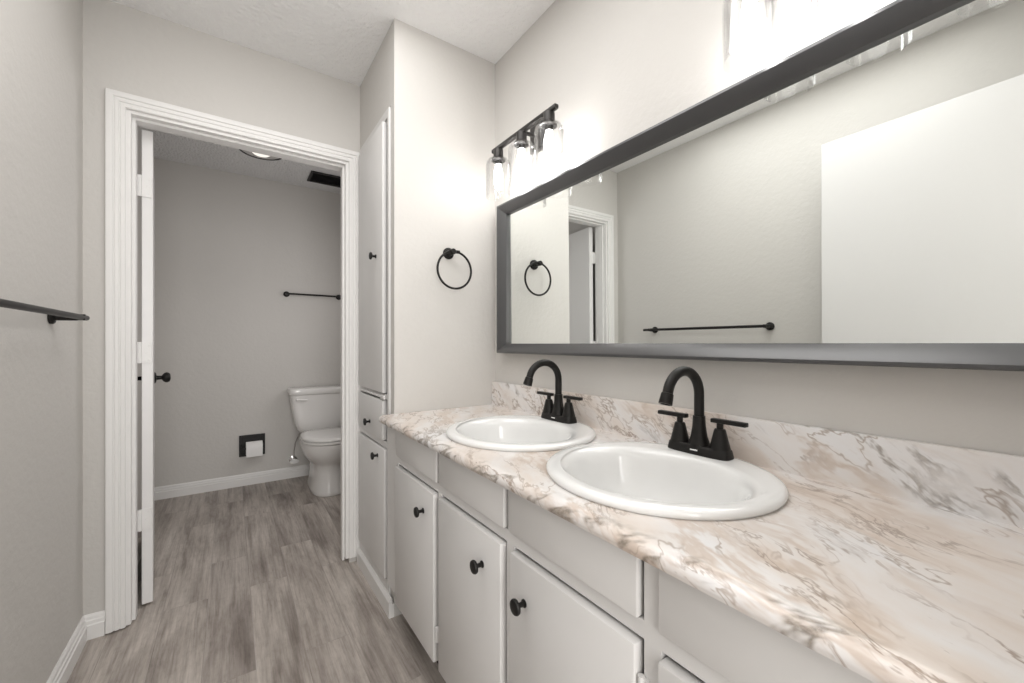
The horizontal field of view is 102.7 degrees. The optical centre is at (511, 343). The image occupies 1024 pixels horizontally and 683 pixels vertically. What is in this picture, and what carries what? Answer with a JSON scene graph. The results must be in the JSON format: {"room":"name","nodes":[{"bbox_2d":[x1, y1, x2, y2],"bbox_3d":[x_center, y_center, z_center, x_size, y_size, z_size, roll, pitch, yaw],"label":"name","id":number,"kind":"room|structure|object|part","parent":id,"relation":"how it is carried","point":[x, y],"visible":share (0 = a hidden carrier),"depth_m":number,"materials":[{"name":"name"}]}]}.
{"room":"bathroom","nodes":[
{"label":"bathroom","id":0,"kind":"room"},
{"bbox_2d":[0,0,141,682],"bbox_3d":[-1.097,-0.107,0.698,0.100,2.440,5.500,0,0,-34],"label":"wall","id":1,"kind":"structure","parent":0,"point":[41,41],"depth_m":1.20,"materials":[{"name":"grey paint"}]},
{"bbox_2d":[0,299,89,323],"bbox_3d":[-1.179,-0.084,0.976,0.078,0.046,0.833,0,0,-34],"label":"towel bar","id":2,"kind":"object","parent":1,"relation":"attached to","point":[53,315],"visible":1,"depth_m":1.05,"materials":[{"name":"black metal"}]},
{"bbox_3d":[-1.388,-0.084,1.280,0.078,0.046,0.046,0,0,-34],"label":"post","id":3,"kind":"part","parent":2,"relation":"part of","materials":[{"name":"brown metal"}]},
{"bbox_2d":[46,616,86,682],"bbox_3d":[-0.993,1.068,0.648,0.015,0.090,2.172,0,0,-34],"label":"baseboard","id":4,"kind":"structure","parent":1,"relation":"attached to","point":[66,663],"depth_m":1.39,"materials":[{"name":"white paint"}]},
{"bbox_2d":[83,0,359,615],"bbox_3d":[-1.031,-0.107,2.009,1.493,2.440,0.113,0,0,-34],"label":"wall","id":5,"kind":"structure","parent":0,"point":[126,49],"depth_m":1.62,"materials":[{"name":"grey paint"}]},
{"bbox_2d":[84,610,104,639],"bbox_3d":[-1.585,1.068,1.551,0.062,0.090,0.015,0,0,-34],"label":"baseboard","id":6,"kind":"structure","parent":5,"relation":"attached to","point":[95,622],"depth_m":1.55,"materials":[{"name":"white paint"}]},
{"bbox_2d":[105,88,359,633],"bbox_3d":[-1.199,0.064,1.881,0.946,2.086,0.133,0,0,-34],"label":"door frame","id":7,"kind":"structure","parent":5,"relation":"attached to","point":[116,102],"depth_m":1.64,"materials":[{"name":"white paint"}]},
{"bbox_2d":[137,129,170,604],"bbox_3d":[-1.805,0.098,1.984,0.180,2.006,0.786,0,0,-34],"label":"door","id":8,"kind":"structure","parent":7,"relation":"in","point":[145,182],"depth_m":1.74,"materials":[{"name":"white paint"}]},
{"bbox_3d":[-1.948,0.188,2.283,0.070,0.062,0.062,0,0,-41],"label":"knob","id":9,"kind":"part","parent":8,"relation":"part of","materials":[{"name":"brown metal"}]},
{"bbox_2d":[154,158,340,486],"bbox_3d":[-1.969,-0.107,3.374,1.493,2.440,0.100,0,0,-34],"label":"wall","id":10,"kind":"structure","parent":0,"point":[228,246],"depth_m":3.18,"materials":[{"name":"grey paint"}]},
{"bbox_2d":[154,464,309,500],"bbox_3d":[-1.937,1.068,3.326,1.493,0.090,0.015,0,0,-34],"label":"baseboard","id":11,"kind":"structure","parent":10,"relation":"attached to","point":[195,487],"depth_m":3.15,"materials":[{"name":"white paint"}]},
{"bbox_2d":[239,433,264,456],"bbox_3d":[-2.042,0.801,3.219,0.174,0.165,0.074,0,0,-34],"label":"paper holder","id":12,"kind":"object","parent":10,"relation":"attached to","point":[243,439],"visible":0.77,"depth_m":3.22,"materials":[{"name":"black metal"}]},
{"bbox_2d":[246,440,262,457],"bbox_3d":[-2.018,0.817,3.204,0.109,0.108,0.106,0,0,-34],"label":"toilet paper roll","id":13,"kind":"object","parent":12,"relation":"in","point":[253,448],"visible":1,"depth_m":3.17,"materials":[{"name":"white paper"}]},
{"bbox_2d":[289,434,299,463],"bbox_3d":[-1.796,0.865,3.374,0.073,0.259,0.094,0,0,-34],"label":"supply valve","id":14,"kind":"object","parent":10,"relation":"attached to","point":[293,459],"visible":1,"depth_m":3.36,"materials":[{"name":"silver metal"}]},
{"bbox_3d":[-1.781,0.963,3.348,0.068,0.040,0.016,0,0,-34],"label":"handle","id":15,"kind":"part","parent":14,"relation":"part of","materials":[{"name":"silver metal"}]},
{"bbox_2d":[283,291,340,299],"bbox_3d":[-1.680,-0.410,3.473,0.451,0.046,0.062,0,0,-34],"label":"towel bar","id":16,"kind":"object","parent":10,"relation":"attached to","point":[286,294],"visible":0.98,"depth_m":3.43,"materials":[{"name":"black metal"}]},
{"bbox_2d":[67,475,445,682],"bbox_3d":[-0.440,1.138,1.149,1.693,0.050,5.500,0,0,-34],"label":"floor","id":17,"kind":"structure","parent":0,"point":[252,583],"depth_m":1.73,"materials":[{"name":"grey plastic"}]},
{"bbox_2d":[287,385,340,496],"bbox_3d":[-1.466,0.736,3.218,0.472,0.755,0.712,0,0,-34],"label":"toilet","id":18,"kind":"object","parent":17,"relation":"on","point":[315,410],"visible":0.82,"depth_m":3.17,"materials":[{"name":"white ceramic"}]},
{"bbox_3d":[-1.608,0.384,3.425,0.472,0.052,0.210,0,0,-34],"label":"tank lid","id":19,"kind":"part","parent":18,"relation":"part of","materials":[{"name":"white ceramic"}]},
{"bbox_3d":[-1.610,0.570,3.428,0.444,0.317,0.186,0,0,-34],"label":"tank","id":20,"kind":"part","parent":18,"relation":"part of","materials":[{"name":"white ceramic"}]},
{"bbox_3d":[-1.422,0.918,3.154,0.370,0.390,0.543,0,0,-34],"label":"bowl","id":21,"kind":"part","parent":18,"relation":"part of","materials":[{"name":"white ceramic"}]},
{"bbox_3d":[-1.394,0.713,3.114,0.376,0.018,0.460,0,0,-34],"label":"seat","id":22,"kind":"part","parent":18,"relation":"part of","materials":[{"name":"white plastic"}]},
{"bbox_3d":[-1.392,0.688,3.110,0.372,0.027,0.448,0,0,-34],"label":"lid","id":23,"kind":"part","parent":18,"relation":"part of","materials":[{"name":"white ceramic"}]},
{"bbox_2d":[357,107,393,618],"bbox_3d":[-0.454,0.063,1.998,0.514,2.100,0.516,0,0,-34],"label":"linen cabinet","id":24,"kind":"object","parent":17,"relation":"on","point":[375,153],"visible":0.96,"depth_m":1.82,"materials":[{"name":"white paint"}]},
{"bbox_3d":[-0.669,0.358,1.883,0.030,0.033,0.033,0,0,-34],"label":"knob","id":25,"kind":"part","parent":24,"relation":"part of","materials":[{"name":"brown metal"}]},
{"bbox_3d":[-0.615,-0.387,1.805,0.030,0.033,0.033,0,0,-34],"label":"knob","id":26,"kind":"part","parent":24,"relation":"part of","materials":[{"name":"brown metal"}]},
{"bbox_3d":[-0.653,0.326,1.904,0.021,0.170,0.390,0,0,-34],"label":"drawer","id":27,"kind":"part","parent":24,"relation":"part of","materials":[{"name":"white paint"}]},
{"bbox_3d":[-0.646,0.717,1.894,0.021,0.541,0.414,0,0,-34],"label":"door","id":28,"kind":"part","parent":24,"relation":"part of","materials":[{"name":"white paint"}]},
{"bbox_3d":[-0.653,-0.368,1.904,0.021,1.157,0.390,0,0,-34],"label":"door","id":29,"kind":"part","parent":24,"relation":"part of","materials":[{"name":"white paint"}]},
{"bbox_3d":[-0.601,0.488,1.784,0.030,0.033,0.033,0,0,-34],"label":"knob","id":30,"kind":"part","parent":24,"relation":"part of","materials":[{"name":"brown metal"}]},
{"bbox_3d":[-0.635,1.075,1.873,0.022,0.076,0.515,0,0,-34],"label":"trim","id":31,"kind":"part","parent":24,"relation":"part of","materials":[{"name":"white paint"}]},
{"bbox_2d":[388,427,873,682],"bbox_3d":[0.153,0.713,1.111,0.554,0.800,1.631,0,0,-34],"label":"vanity cabinet","id":32,"kind":"object","parent":17,"relation":"on","point":[494,585],"visible":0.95,"depth_m":0.83,"materials":[{"name":"white paint"}]},
{"bbox_3d":[-0.330,0.718,1.401,0.026,0.515,0.355,0,0,-34],"label":"door","id":33,"kind":"part","parent":32,"relation":"part of","materials":[{"name":"white paint"}]},
{"bbox_3d":[-0.296,0.534,1.302,0.030,0.033,0.033,0,0,-34],"label":"knob","id":34,"kind":"part","parent":32,"relation":"part of","materials":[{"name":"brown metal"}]},
{"bbox_3d":[-0.114,0.718,1.085,0.026,0.515,0.342,0,0,-34],"label":"door","id":35,"kind":"part","parent":32,"relation":"part of","materials":[{"name":"white paint"}]},
{"bbox_3d":[-0.085,0.540,0.995,0.030,0.033,0.033,0,0,-34],"label":"knob","id":36,"kind":"part","parent":32,"relation":"part of","materials":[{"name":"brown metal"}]},
{"bbox_3d":[0.013,0.545,0.851,0.030,0.033,0.033,0,0,-34],"label":"knob","id":37,"kind":"part","parent":32,"relation":"part of","materials":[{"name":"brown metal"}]},
{"bbox_3d":[0.101,0.718,0.773,0.026,0.515,0.340,0,0,-34],"label":"door","id":38,"kind":"part","parent":32,"relation":"part of","materials":[{"name":"white paint"}]},
{"bbox_3d":[0.316,0.718,0.460,0.026,0.515,0.339,0,0,-34],"label":"door","id":39,"kind":"part","parent":32,"relation":"part of","materials":[{"name":"white paint"}]},
{"bbox_2d":[379,381,1023,682],"bbox_3d":[0.156,0.245,1.113,0.548,0.135,1.633,0,0,-34],"label":"countertop","id":40,"kind":"structure","parent":32,"relation":"on","point":[891,560],"depth_m":0.60,"materials":[{"name":"stone"}]},
{"bbox_2d":[446,415,595,451],"bbox_3d":[0.026,0.352,1.315,0.468,0.166,0.488,0,0,-34],"label":"sink","id":41,"kind":"object","parent":40,"relation":"in","point":[511,433],"visible":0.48,"depth_m":1.40,"materials":[{"name":"white ceramic"}]},
{"bbox_2d":[523,359,582,423],"bbox_3d":[0.113,0.162,1.414,0.178,0.217,0.229,0,0,-34],"label":"faucet","id":42,"kind":"object","parent":40,"relation":"on","point":[556,412],"visible":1,"depth_m":1.42,"materials":[{"name":"black metal"}]},
{"bbox_3d":[0.117,0.151,1.416,0.166,0.196,0.051,0,0,-34],"label":"spout","id":43,"kind":"part","parent":42,"relation":"part of","materials":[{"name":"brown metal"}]},
{"bbox_3d":[0.123,0.183,1.509,0.016,0.010,0.082,0,0,-34],"label":"lever","id":44,"kind":"part","parent":42,"relation":"part of","materials":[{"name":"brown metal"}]},
{"bbox_3d":[0.135,0.218,1.492,0.047,0.061,0.047,0,0,-34],"label":"handle","id":45,"kind":"part","parent":42,"relation":"part of","materials":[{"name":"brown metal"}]},
{"bbox_3d":[0.165,0.259,1.449,0.054,0.022,0.160,0,0,-34],"label":"plate","id":46,"kind":"part","parent":42,"relation":"part of","materials":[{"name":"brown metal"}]},
{"bbox_3d":[0.194,0.218,1.406,0.047,0.061,0.047,0,0,-34],"label":"handle","id":47,"kind":"part","parent":42,"relation":"part of","materials":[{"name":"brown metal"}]},
{"bbox_3d":[0.206,0.183,1.388,0.016,0.010,0.082,0,0,-34],"label":"lever","id":48,"kind":"part","parent":42,"relation":"part of","materials":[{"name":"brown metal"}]},
{"bbox_2d":[546,442,788,520],"bbox_3d":[0.314,0.352,0.896,0.468,0.166,0.488,0,0,-34],"label":"sink","id":49,"kind":"object","parent":40,"relation":"in","point":[652,479],"visible":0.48,"depth_m":0.94,"materials":[{"name":"white ceramic"}]},
{"bbox_2d":[658,366,748,460],"bbox_3d":[0.412,0.162,0.979,0.178,0.217,0.229,0,0,-34],"label":"faucet","id":50,"kind":"object","parent":40,"relation":"on","point":[719,448],"visible":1,"depth_m":0.99,"materials":[{"name":"black metal"}]},
{"bbox_3d":[0.422,0.183,1.074,0.016,0.010,0.082,0,0,-34],"label":"lever","id":51,"kind":"part","parent":50,"relation":"part of","materials":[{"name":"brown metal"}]},
{"bbox_3d":[0.434,0.218,1.057,0.047,0.061,0.047,0,0,-34],"label":"handle","id":52,"kind":"part","parent":50,"relation":"part of","materials":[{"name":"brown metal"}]},
{"bbox_3d":[0.416,0.151,0.981,0.166,0.196,0.051,0,0,-34],"label":"spout","id":53,"kind":"part","parent":50,"relation":"part of","materials":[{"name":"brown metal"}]},
{"bbox_3d":[0.464,0.259,1.014,0.054,0.022,0.160,0,0,-34],"label":"plate","id":54,"kind":"part","parent":50,"relation":"part of","materials":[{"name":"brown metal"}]},
{"bbox_3d":[0.493,0.218,0.970,0.047,0.061,0.047,0,0,-34],"label":"handle","id":55,"kind":"part","parent":50,"relation":"part of","materials":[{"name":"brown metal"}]},
{"bbox_3d":[0.505,0.183,0.953,0.016,0.010,0.082,0,0,-34],"label":"lever","id":56,"kind":"part","parent":50,"relation":"part of","materials":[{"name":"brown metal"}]},
{"bbox_2d":[110,0,554,193],"bbox_3d":[-0.440,-1.352,1.149,1.693,0.050,5.500,0,0,-34],"label":"ceiling","id":57,"kind":"structure","parent":0,"point":[339,39],"depth_m":1.73,"materials":[{"name":"white paint"}]},
{"bbox_2d":[239,149,280,160],"bbox_3d":[-1.719,-1.309,2.806,0.274,0.034,0.274,0,0,-34],"label":"recessed light","id":58,"kind":"object","parent":57,"relation":"in","point":[252,154],"visible":0.31,"depth_m":2.87,"materials":[{"name":"white metal"}]},
{"bbox_3d":[-1.719,-1.308,2.806,0.120,0.032,0.120,0,0,-34],"label":"bulb","id":59,"kind":"part","parent":58,"relation":"part of","materials":[{"name":"white glass"}]},
{"bbox_2d":[307,170,340,187],"bbox_3d":[-1.485,-1.322,3.297,0.272,0.010,0.225,0,0,-34],"label":"ceiling vent","id":60,"kind":"object","parent":57,"relation":"in","point":[314,176],"visible":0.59,"depth_m":3.28,"materials":[{"name":"black metal"}]},
{"bbox_2d":[360,26,390,148],"bbox_3d":[-0.444,-1.159,2.044,0.485,0.335,0.493,0,0,-34],"label":"wall","id":61,"kind":"structure","parent":0,"point":[375,88],"depth_m":1.87,"materials":[{"name":"grey paint"}]},
{"bbox_2d":[391,18,494,616],"bbox_3d":[-0.292,-0.107,1.823,0.485,2.440,0.044,0,0,-34],"label":"wall","id":62,"kind":"structure","parent":0,"point":[443,93],"depth_m":1.78,"materials":[{"name":"grey paint"}]},
{"bbox_2d":[436,248,471,289],"bbox_3d":[-0.257,-0.328,1.783,0.170,0.188,0.059,0,0,-34],"label":"towel ring","id":63,"kind":"object","parent":62,"relation":"attached to","point":[448,253],"visible":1,"depth_m":1.77,"materials":[{"name":"black metal"}]},
{"bbox_2d":[495,0,1023,455],"bbox_3d":[0.216,-0.107,1.600,0.100,2.440,5.500,0,0,-34],"label":"wall","id":64,"kind":"structure","parent":0,"point":[614,70],"depth_m":1.13,"materials":[{"name":"grey paint"}]},
{"bbox_2d":[492,103,558,189],"bbox_3d":[0.058,-0.752,1.601,0.156,0.269,0.438,0,0,-34],"label":"vanity light","id":65,"kind":"object","parent":64,"relation":"attached to","point":[542,126],"visible":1,"depth_m":1.57,"materials":[{"name":"black metal"}]},
{"bbox_2d":[492,148,504,189],"bbox_3d":[-0.057,-0.718,1.724,0.105,0.199,0.105,0,0,-34],"label":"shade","id":66,"kind":"object","parent":65,"relation":"attached to","point":[498,158],"depth_m":1.71,"materials":[{"name":"glass"}]},
{"bbox_2d":[514,130,528,176],"bbox_3d":[0.037,-0.718,1.587,0.105,0.199,0.105,0,0,-34],"label":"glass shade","id":67,"kind":"object","parent":65,"relation":"attached to","point":[521,142],"depth_m":1.57,"materials":[{"name":"glass"}]},
{"bbox_3d":[0.072,-0.823,1.611,0.085,0.016,0.016,0,0,-34],"label":"arm","id":68,"kind":"part","parent":65,"relation":"part of","materials":[{"name":"brown metal"}]},
{"bbox_2d":[541,110,556,160],"bbox_3d":[0.131,-0.718,1.450,0.105,0.199,0.105,0,0,-34],"label":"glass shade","id":69,"kind":"object","parent":65,"relation":"attached to","point":[548,124],"depth_m":1.44,"materials":[{"name":"glass"}]},
{"bbox_2d":[740,0,759,46],"bbox_3d":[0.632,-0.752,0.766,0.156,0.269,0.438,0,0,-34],"label":"bulb","id":70,"kind":"object","parent":64,"relation":"attached to","point":[749,17],"visible":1,"depth_m":0.88,"materials":[{"name":"white glass"}]},
{"bbox_2d":[492,381,1023,527],"bbox_3d":[0.374,0.232,1.262,0.021,0.107,1.633,0,0,-34],"label":"backsplash","id":71,"kind":"structure","parent":64,"relation":"attached to","point":[988,485],"depth_m":0.82,"materials":[{"name":"stone"}]},
{"bbox_2d":[497,0,1023,370],"bbox_3d":[0.382,-0.290,1.230,0.044,0.664,1.536,0,0,-34],"label":"wall mirror","id":72,"kind":"object","parent":64,"relation":"attached to","point":[856,198],"visible":1,"depth_m":0.87,"materials":[{"name":"grey mirror"}]}
]}

